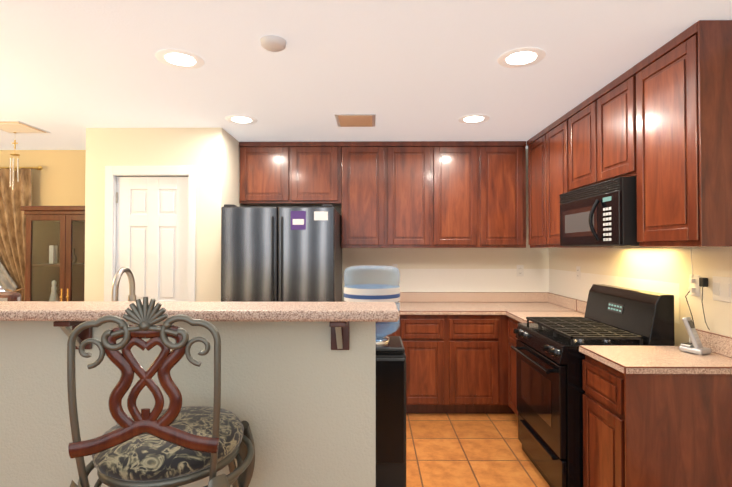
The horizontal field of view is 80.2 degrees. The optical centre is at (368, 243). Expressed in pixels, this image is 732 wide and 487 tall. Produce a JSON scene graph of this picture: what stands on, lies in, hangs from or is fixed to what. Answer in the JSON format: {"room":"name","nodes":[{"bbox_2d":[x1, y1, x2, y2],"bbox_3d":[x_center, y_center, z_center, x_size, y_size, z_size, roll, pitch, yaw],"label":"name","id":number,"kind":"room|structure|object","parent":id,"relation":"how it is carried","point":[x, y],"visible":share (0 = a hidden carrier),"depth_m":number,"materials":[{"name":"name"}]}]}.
{"room":"kitchen","nodes":[
{"label":"kitchen","id":0,"kind":"room"},
{"bbox_2d":[84,127,227,301],"bbox_3d":[-1.803,0.272,3.689,1.143,2.480,0.120,0,-1,1],"label":"wall","id":1,"kind":"structure","parent":0,"point":[212,154],"depth_m":3.64,"materials":[{"name":"beige paint"}]},
{"bbox_2d":[104,166,195,301],"bbox_3d":[-1.823,0.433,3.679,0.760,2.157,0.136,0,-1,1],"label":"door frame","id":2,"kind":"structure","parent":1,"relation":"attached to","point":[112,173],"depth_m":3.62,"materials":[{"name":"white paint"}]},
{"bbox_2d":[116,177,188,301],"bbox_3d":[-1.819,0.469,3.646,0.624,2.060,0.091,0,-1,1],"label":"pantry door","id":3,"kind":"structure","parent":1,"relation":"in","point":[152,237],"depth_m":3.67,"materials":[{"name":"white paint"}]},
{"bbox_2d":[0,321,375,486],"bbox_3d":[-1.492,0.884,1.722,3.037,1.203,0.120,0,-1,1],"label":"wall","id":4,"kind":"structure","parent":0,"point":[299,398],"depth_m":1.66,"materials":[{"name":"white paint"}]},
{"bbox_2d":[53,321,91,348],"bbox_3d":[-1.091,0.341,1.603,0.070,0.123,0.120,0,-1,1],"label":"bracket","id":5,"kind":"object","parent":4,"relation":"attached to","point":[67,330],"visible":0.46,"depth_m":1.61,"materials":[{"name":"brown wood"}]},
{"bbox_2d":[0,301,398,321],"bbox_3d":[-1.451,0.259,1.669,3.120,0.040,0.273,0,-1,1],"label":"countertop","id":6,"kind":"structure","parent":4,"relation":"on","point":[219,311],"depth_m":1.53,"materials":[{"name":"stone"}]},
{"bbox_2d":[112,267,136,301],"bbox_3d":[-1.107,0.334,1.947,0.099,0.455,0.235,0,-1,1],"label":"faucet","id":7,"kind":"object","parent":6,"relation":"on","point":[117,278],"visible":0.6,"depth_m":1.94,"materials":[{"name":"silver metal"}]},
{"bbox_2d":[329,322,349,349],"bbox_3d":[-0.108,0.341,1.594,0.070,0.123,0.120,0,-1,1],"label":"bracket","id":8,"kind":"object","parent":4,"relation":"attached to","point":[340,335],"visible":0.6,"depth_m":1.64,"materials":[{"name":"brown wood"}]},
{"bbox_2d":[228,133,248,206],"bbox_3d":[-1.290,0.277,4.101,0.123,2.480,0.652,0,-1,1],"label":"wall","id":9,"kind":"structure","parent":0,"point":[233,144],"depth_m":3.95,"materials":[{"name":"beige paint"}]},
{"bbox_2d":[0,149,548,301],"bbox_3d":[-1.284,0.283,4.488,6.500,2.480,0.121,0,-1,1],"label":"wall","id":10,"kind":"structure","parent":0,"point":[58,179],"depth_m":4.41,"materials":[{"name":"beige paint"}]},
{"bbox_2d":[0,262,23,291],"bbox_3d":[-3.796,-0.060,4.234,0.903,1.139,0.051,0,-1,1],"label":"curtain","id":11,"kind":"object","parent":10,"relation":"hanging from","point":[7,283],"visible":0.94,"depth_m":4.23,"materials":[{"name":"beige fabric"}]},
{"bbox_2d":[0,166,42,169],"bbox_3d":[-3.850,-0.756,4.409,1.131,0.048,0.112,0,-1,1],"label":"curtain rod","id":12,"kind":"object","parent":10,"relation":"attached to","point":[39,168],"visible":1,"depth_m":4.36,"materials":[{"name":"gold metal"}]},
{"bbox_2d":[0,168,31,300],"bbox_3d":[-3.678,0.382,4.308,0.654,2.247,0.060,0,-1,1],"label":"curtain","id":13,"kind":"object","parent":12,"relation":"hanging from","point":[13,232],"visible":0.4,"depth_m":4.31,"materials":[{"name":"brown fabric"}]},
{"bbox_2d":[239,142,302,206],"bbox_3d":[-0.948,-0.666,4.270,0.552,0.581,0.334,0,-1,1],"label":"upper cabinet","id":14,"kind":"object","parent":10,"relation":"attached to","point":[269,171],"depth_m":4.10,"materials":[{"name":"brown wood"}]},
{"bbox_2d":[299,141,342,206],"bbox_3d":[-0.533,-0.666,4.266,0.550,0.581,0.334,0,-1,1],"label":"upper cabinet","id":15,"kind":"object","parent":10,"relation":"attached to","point":[320,163],"depth_m":4.10,"materials":[{"name":"brown wood"}]},
{"bbox_2d":[339,141,394,247],"bbox_3d":[-0.010,-0.455,4.258,0.492,1.002,0.334,0,-1,1],"label":"upper cabinet","id":16,"kind":"object","parent":10,"relation":"attached to","point":[368,207],"depth_m":4.09,"materials":[{"name":"brown wood"}]},
{"bbox_2d":[395,141,442,247],"bbox_3d":[0.381,-0.456,4.254,0.574,1.002,0.334,0,-1,1],"label":"upper cabinet","id":17,"kind":"object","parent":10,"relation":"attached to","point":[427,194],"depth_m":4.09,"materials":[{"name":"brown wood"}]},
{"bbox_2d":[443,141,486,247],"bbox_3d":[0.816,-0.456,4.250,0.580,1.002,0.334,0,-1,1],"label":"upper cabinet","id":18,"kind":"object","parent":10,"relation":"attached to","point":[464,162],"depth_m":4.08,"materials":[{"name":"brown wood"}]},
{"bbox_2d":[487,141,525,247],"bbox_3d":[1.224,-0.456,4.247,0.520,1.002,0.334,0,-1,1],"label":"upper cabinet","id":19,"kind":"object","parent":10,"relation":"attached to","point":[506,160],"depth_m":4.08,"materials":[{"name":"brown wood"}]},
{"bbox_2d":[517,265,523,275],"bbox_3d":[1.532,0.279,4.396,0.072,0.115,0.008,0,-1,1],"label":"electrical outlet","id":20,"kind":"object","parent":10,"relation":"attached to","point":[520,270],"visible":1,"depth_m":4.40,"materials":[{"name":"white plastic"}]},
{"bbox_2d":[0,0,731,149],"bbox_3d":[-1.311,-1.026,1.671,6.500,0.060,5.830,0,-1,1],"label":"ceiling","id":21,"kind":"structure","parent":0,"point":[71,71],"depth_m":2.39,"materials":[{"name":"white paint"}]},
{"bbox_2d":[9,132,19,188],"bbox_3d":[-3.051,-0.713,3.748,0.068,0.505,0.068,0,-1,1],"label":"wind chime","id":22,"kind":"object","parent":21,"relation":"hanging from","point":[13,160],"visible":0.96,"depth_m":3.73,"materials":[{"name":"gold metal"}]},
{"bbox_2d":[0,121,50,132],"bbox_3d":[-2.953,-0.960,3.621,0.360,0.014,0.360,0,-1,1],"label":"ceiling vent","id":23,"kind":"object","parent":21,"relation":"in","point":[13,126],"visible":1,"depth_m":3.61,"materials":[{"name":"white paint"}]},
{"bbox_2d":[155,49,204,68],"bbox_3d":[-1.009,-0.983,2.329,0.244,0.004,0.244,0,-1,1],"label":"recessed light","id":24,"kind":"object","parent":21,"relation":"in","point":[177,58],"visible":1,"depth_m":2.32,"materials":[{"name":"white"}]},
{"bbox_2d":[225,115,257,124],"bbox_3d":[-0.999,-0.968,3.416,0.244,0.004,0.244,0,-1,1],"label":"recessed light","id":25,"kind":"object","parent":21,"relation":"in","point":[240,119],"visible":0.98,"depth_m":3.40,"materials":[{"name":"white"}]},
{"bbox_2d":[260,35,286,51],"bbox_3d":[-0.467,-0.971,2.128,0.128,0.032,0.128,0,-1,1],"label":"smoke detector","id":26,"kind":"object","parent":21,"relation":"attached to","point":[273,43],"visible":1,"depth_m":2.09,"materials":[{"name":"white paint"}]},
{"bbox_2d":[334,114,375,126],"bbox_3d":[-0.101,-0.963,3.434,0.310,0.014,0.330,0,-1,1],"label":"ceiling vent","id":27,"kind":"object","parent":21,"relation":"in","point":[355,120],"visible":1,"depth_m":3.40,"materials":[{"name":"brown metal"}]},
{"bbox_2d":[458,114,489,123],"bbox_3d":[0.821,-0.968,3.399,0.244,0.004,0.244,0,-1,1],"label":"recessed light","id":28,"kind":"object","parent":21,"relation":"in","point":[474,119],"visible":1,"depth_m":3.40,"materials":[{"name":"white"}]},
{"bbox_2d":[497,47,545,67],"bbox_3d":[0.811,-0.983,2.312,0.244,0.004,0.244,0,-1,1],"label":"recessed light","id":29,"kind":"object","parent":21,"relation":"in","point":[522,57],"visible":1,"depth_m":2.30,"materials":[{"name":"white"}]},
{"bbox_2d":[406,413,549,486],"bbox_3d":[-1.311,1.514,1.637,6.500,0.060,5.830,0,-1,1],"label":"floor","id":30,"kind":"structure","parent":0,"point":[463,450],"depth_m":3.12,"materials":[{"name":"tile"}]},
{"bbox_2d":[0,292,20,300],"bbox_3d":[-2.478,0.907,2.976,0.500,1.190,0.510,0,-1,1],"label":"dining chair","id":31,"kind":"object","parent":30,"relation":"on","point":[10,296],"visible":0.1,"depth_m":2.74,"materials":[{"name":"brown wood"}]},
{"bbox_2d":[20,206,84,300],"bbox_3d":[-2.792,0.589,4.203,0.820,1.860,0.450,0,-1,1],"label":"china cabinet","id":32,"kind":"object","parent":30,"relation":"on","point":[55,256],"visible":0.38,"depth_m":4.05,"materials":[{"name":"brown wood"}]},
{"bbox_2d":[67,297,254,486],"bbox_3d":[-0.618,0.814,1.370,0.529,1.333,0.529,0,-1,1],"label":"bar stool","id":33,"kind":"object","parent":30,"relation":"on","point":[175,444],"visible":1,"depth_m":1.18,"materials":[{"name":"metal"}]},
{"bbox_2d":[221,204,341,301],"bbox_3d":[-0.720,0.606,3.906,0.906,1.818,0.965,0,-1,1],"label":"fridge","id":34,"kind":"object","parent":30,"relation":"on","point":[281,254],"visible":0.38,"depth_m":3.45,"materials":[{"name":"grey metal"}]},
{"bbox_2d":[344,266,405,486],"bbox_3d":[0.015,0.800,2.087,0.314,1.380,0.355,0,-1,1],"label":"water dispenser","id":35,"kind":"object","parent":30,"relation":"on","point":[390,412],"visible":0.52,"depth_m":1.94,"materials":[{"name":"black plastic"}]},
{"bbox_2d":[376,311,399,335],"bbox_3d":[0.005,1.074,4.095,0.509,0.885,0.619,0,-1,1],"label":"base cabinet","id":36,"kind":"object","parent":30,"relation":"on","point":[397,333],"depth_m":3.79,"materials":[{"name":"blue plastic"}]},
{"bbox_2d":[396,304,447,412],"bbox_3d":[0.470,1.074,4.090,0.421,0.885,0.619,0,-1,1],"label":"base cabinet","id":37,"kind":"object","parent":30,"relation":"on","point":[423,327],"depth_m":3.78,"materials":[{"name":"brown wood"}]},
{"bbox_2d":[440,304,499,413],"bbox_3d":[0.906,1.074,4.086,0.451,0.885,0.619,0,-1,1],"label":"base cabinet","id":38,"kind":"object","parent":30,"relation":"on","point":[455,344],"depth_m":3.78,"materials":[{"name":"brown wood"}]},
{"bbox_2d":[484,304,567,413],"bbox_3d":[1.448,1.074,4.081,0.744,0.885,0.619,0,-1,1],"label":"base cabinet","id":39,"kind":"object","parent":30,"relation":"on","point":[502,308],"depth_m":3.80,"materials":[{"name":"brown wood"}]},
{"bbox_2d":[506,312,617,416],"bbox_3d":[1.505,1.066,3.487,0.618,0.885,0.602,0,-1,1],"label":"base cabinet","id":40,"kind":"object","parent":30,"relation":"on","point":[514,318],"depth_m":3.60,"materials":[{"name":"brown wood"}]},
{"bbox_2d":[511,284,674,486],"bbox_3d":[1.367,0.897,2.805,0.697,1.205,0.758,0,-1,1],"label":"stove","id":41,"kind":"object","parent":30,"relation":"on","point":[550,357],"visible":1,"depth_m":2.58,"materials":[{"name":"black metal"}]},
{"bbox_2d":[579,348,731,486],"bbox_3d":[1.492,1.049,2.204,0.620,0.885,0.428,0,-1,1],"label":"base cabinet","id":42,"kind":"object","parent":30,"relation":"on","point":[657,416],"depth_m":2.00,"materials":[{"name":"brown wood"}]},
{"bbox_2d":[679,317,710,354],"bbox_3d":[1.690,0.477,2.253,0.090,0.176,0.110,0,-1,-24],"label":"phone","id":43,"kind":"object","parent":42,"relation":"on","point":[695,346],"visible":1,"depth_m":2.25,"materials":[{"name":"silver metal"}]},
{"bbox_2d":[548,246,731,345],"bbox_3d":[1.857,0.243,1.554,0.122,2.480,5.690,0,-1,1],"label":"wall","id":44,"kind":"structure","parent":0,"point":[669,264],"depth_m":2.70,"materials":[{"name":"beige paint"}]},
{"bbox_2d":[527,133,538,247],"bbox_3d":[1.651,-0.461,3.821,0.334,1.002,0.501,0,-1,1],"label":"upper cabinet","id":45,"kind":"object","parent":44,"relation":"attached to","point":[533,143],"depth_m":3.92,"materials":[{"name":"brown wood"}]},
{"bbox_2d":[539,110,600,247],"bbox_3d":[1.647,-0.467,3.431,0.334,1.002,0.539,0,-1,1],"label":"upper cabinet","id":46,"kind":"object","parent":44,"relation":"attached to","point":[554,140],"depth_m":3.49,"materials":[{"name":"brown wood"}]},
{"bbox_2d":[576,266,580,279],"bbox_3d":[1.813,0.258,3.763,0.008,0.115,0.072,0,-1,1],"label":"electrical outlet","id":47,"kind":"object","parent":44,"relation":"attached to","point":[578,274],"visible":1,"depth_m":3.76,"materials":[{"name":"white plastic"}]},
{"bbox_2d":[571,99,586,190],"bbox_3d":[1.643,-0.673,2.993,0.334,0.601,0.480,0,-1,1],"label":"upper cabinet","id":48,"kind":"object","parent":44,"relation":"attached to","point":[579,113],"depth_m":3.05,"materials":[{"name":"brown wood"}]},
{"bbox_2d":[587,74,622,185],"bbox_3d":[1.640,-0.678,2.643,0.334,0.601,0.474,0,-1,1],"label":"upper cabinet","id":49,"kind":"object","parent":44,"relation":"attached to","point":[604,107],"depth_m":2.71,"materials":[{"name":"brown wood"}]},
{"bbox_2d":[559,177,638,246],"bbox_3d":[1.575,-0.174,2.818,0.466,0.388,0.776,0,-1,1],"label":"microwave","id":50,"kind":"object","parent":49,"relation":"attached to","point":[602,214],"visible":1,"depth_m":2.62,"materials":[{"name":"black"}]},
{"bbox_2d":[623,20,731,246],"bbox_3d":[1.635,-0.483,2.191,0.335,1.002,0.549,0,-1,1],"label":"upper cabinet","id":51,"kind":"object","parent":44,"relation":"attached to","point":[657,123],"depth_m":2.03,"materials":[{"name":"brown wood"}]},
{"bbox_2d":[685,248,699,325],"bbox_3d":[1.779,0.294,2.380,0.050,0.540,0.121,0,-1,1],"label":"electrical outlet","id":52,"kind":"object","parent":44,"relation":"attached to","point":[694,288],"visible":0.96,"depth_m":2.40,"materials":[{"name":"white plastic"}]},
{"bbox_2d":[699,277,709,329],"bbox_3d":[1.780,0.319,2.296,0.030,0.271,0.056,0,-1,1],"label":"cord","id":53,"kind":"object","parent":52,"relation":"attached to","point":[703,281],"visible":0.98,"depth_m":2.30,"materials":[{"name":"black plastic"}]},
{"bbox_2d":[713,276,731,302],"bbox_3d":[1.798,0.233,2.180,0.008,0.125,0.190,0,-1,1],"label":"switch plate","id":54,"kind":"object","parent":44,"relation":"attached to","point":[722,288],"visible":1,"depth_m":2.21,"materials":[{"name":"white plastic"}]}
]}

